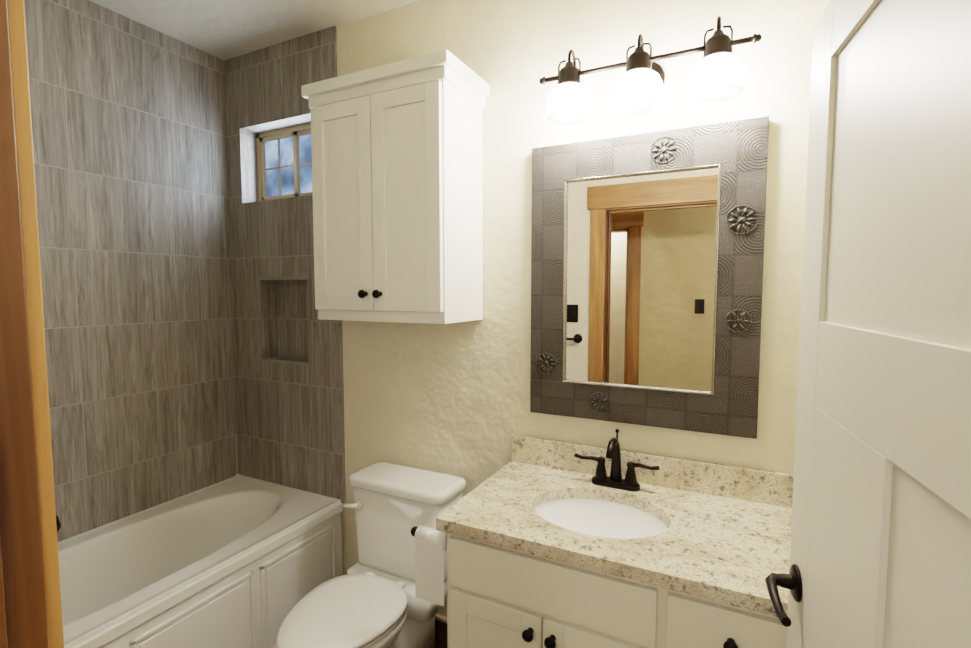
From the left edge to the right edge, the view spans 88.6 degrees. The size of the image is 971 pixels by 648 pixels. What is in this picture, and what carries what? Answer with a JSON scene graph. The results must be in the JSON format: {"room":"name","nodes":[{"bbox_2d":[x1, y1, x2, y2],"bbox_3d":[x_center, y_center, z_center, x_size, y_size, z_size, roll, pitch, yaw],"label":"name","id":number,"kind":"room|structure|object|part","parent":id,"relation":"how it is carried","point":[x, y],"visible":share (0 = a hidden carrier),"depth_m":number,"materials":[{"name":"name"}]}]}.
{"room":"bathroom","nodes":[
{"label":"bathroom","id":0,"kind":"room"},
{"bbox_2d":[89,0,420,59],"bbox_3d":[-0.735,-1.261,0.553,4.220,0.060,3.700,2,4,27],"label":"ceiling","id":1,"kind":"structure","parent":0,"point":[224,29],"depth_m":2.18,"materials":[{"name":"paint"}]},
{"bbox_2d":[435,641,447,647],"bbox_3d":[-0.735,1.532,0.747,4.220,0.060,3.700,2,4,27],"label":"floor","id":2,"kind":"structure","parent":0,"point":[440,645],"depth_m":2.17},
{"bbox_2d":[58,473,342,647],"bbox_3d":[-1.357,1.149,1.930,0.755,0.541,1.477,2,4,27],"label":"bathtub","id":3,"kind":"object","parent":2,"relation":"on","point":[238,560],"visible":0.94,"depth_m":2.06,"materials":[{"name":"white ceramic"}]},
{"bbox_2d":[276,462,465,647],"bbox_3d":[-0.443,1.035,1.861,0.476,0.779,0.738,2,4,27],"label":"toilet","id":4,"kind":"object","parent":2,"relation":"on","point":[369,600],"visible":0.96,"depth_m":1.92,"materials":[{"name":"white ceramic"}]},
{"bbox_2d":[410,429,793,647],"bbox_3d":[0.342,0.909,1.562,1.098,1.069,0.597,2,4,27],"label":"bathroom vanity","id":5,"kind":"object","parent":2,"relation":"on","point":[545,543],"visible":0.96,"depth_m":1.41,"materials":[{"name":"beige stone"}]},
{"bbox_2d":[534,498,667,538],"bbox_3d":[0.348,0.693,1.539,0.458,0.163,0.363,2,4,27],"label":"sink","id":6,"kind":"object","parent":5,"relation":"in","point":[600,517],"depth_m":1.68,"materials":[{"name":"white ceramic"}]},
{"bbox_2d":[574,429,659,491],"bbox_3d":[0.430,0.464,1.676,0.289,0.197,0.139,2,4,27],"label":"faucet","id":7,"kind":"object","parent":5,"relation":"on","point":[600,482],"depth_m":1.70,"materials":[{"name":"black metal"}]},
{"bbox_2d":[256,0,830,616],"bbox_3d":[-0.081,0.034,2.120,3.060,2.740,0.120,2,4,27],"label":"wall","id":8,"kind":"structure","parent":0,"point":[450,398],"depth_m":1.89,"materials":[{"name":"paint"}]},
{"bbox_2d":[256,123,312,200],"bbox_3d":[-0.974,-0.819,2.557,0.550,0.380,0.036,2,4,27],"label":"window unit","id":9,"kind":"structure","parent":8,"relation":"in","point":[295,132],"depth_m":2.60,"materials":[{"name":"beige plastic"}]},
{"bbox_2d":[258,277,311,365],"bbox_3d":[-0.993,-0.021,2.550,0.358,0.436,0.100,2,4,27],"label":"wall niche","id":10,"kind":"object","parent":8,"relation":"attached to","point":[287,324],"depth_m":2.61,"materials":[{"name":"tile"}]},
{"bbox_2d":[224,26,345,504],"bbox_3d":[-1.000,-0.244,2.539,0.761,2.243,0.097,2,4,27],"label":"wall tile","id":11,"kind":"structure","parent":8,"relation":"attached to","point":[290,426],"depth_m":2.51,"materials":[{"name":"tile"}]},
{"bbox_2d":[301,49,489,323],"bbox_3d":[-0.357,-0.473,1.958,0.663,0.916,0.350,2,4,27],"label":"upper cabinet","id":12,"kind":"object","parent":8,"relation":"attached to","point":[397,167],"visible":1,"depth_m":1.82,"materials":[{"name":"white wood"}]},
{"bbox_2d":[435,614,447,644],"bbox_3d":[-0.278,1.343,2.232,0.899,0.112,0.018,2,4,27],"label":"baseboard","id":13,"kind":"structure","parent":8,"relation":"attached to","point":[440,629],"depth_m":2.17,"materials":[{"name":"brown wood"}]},
{"bbox_2d":[530,116,768,438],"bbox_3d":[0.518,-0.145,1.712,0.765,0.991,0.041,2,4,27],"label":"mirror","id":14,"kind":"object","parent":8,"relation":"attached to","point":[647,257],"visible":1,"depth_m":1.68,"materials":[{"name":"grey metal"}]},
{"label":"glass","id":15,"kind":"part","parent":14,"relation":"part of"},
{"bbox_2d":[539,16,761,124],"bbox_3d":[0.494,-0.795,1.574,0.663,0.230,0.227,2,4,27],"label":"light","id":16,"kind":"object","parent":8,"relation":"attached to","point":[718,74],"visible":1,"depth_m":1.51,"materials":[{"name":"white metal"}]},
{"bbox_3d":[-0.813,0.134,0.673,3.060,2.740,0.120,2,4,27],"label":"wall","id":17,"kind":"structure","parent":0,"visible":0},
{"bbox_2d":[0,0,63,647],"bbox_3d":[-0.121,0.420,0.342,1.278,2.215,0.174,2,4,27],"label":"door frame","id":18,"kind":"structure","parent":17,"relation":"attached to","point":[30,606],"depth_m":0.60,"materials":[{"name":"brown wood"}]},
{"bbox_2d":[765,0,970,647],"bbox_3d":[0.494,0.485,0.589,0.153,2.028,0.875,1,4,19],"label":"door","id":19,"kind":"structure","parent":17,"relation":"in","point":[880,552],"depth_m":0.63,"materials":[{"name":"beige wood"}]},
{"bbox_3d":[-1.787,0.042,2.004,0.120,2.740,1.625,2,4,27],"label":"wall","id":20,"kind":"structure","parent":0,"visible":0},
{"bbox_2d":[24,0,238,541],"bbox_3d":[-1.701,-0.208,2.010,0.012,2.243,1.505,2,4,27],"label":"wall tile","id":21,"kind":"structure","parent":20,"relation":"attached to","point":[129,130],"depth_m":2.22,"materials":[{"name":"tile"}]},
{"bbox_2d":[56,515,60,531],"bbox_3d":[-1.719,0.797,1.957,0.066,0.089,0.090,2,4,27],"label":"tub valve","id":22,"kind":"object","parent":21,"relation":"attached to","point":[58,523],"visible":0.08,"depth_m":1.96,"materials":[{"name":"black metal"}]},
{"label":"outside","id":23,"kind":"structure","parent":0,"visible":0},
{"bbox_2d":[265,134,311,196],"bbox_3d":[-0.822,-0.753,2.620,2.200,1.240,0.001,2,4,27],"label":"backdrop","id":24,"kind":"structure","parent":23,"point":[286,158],"depth_m":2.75,"materials":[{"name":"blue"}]}
]}

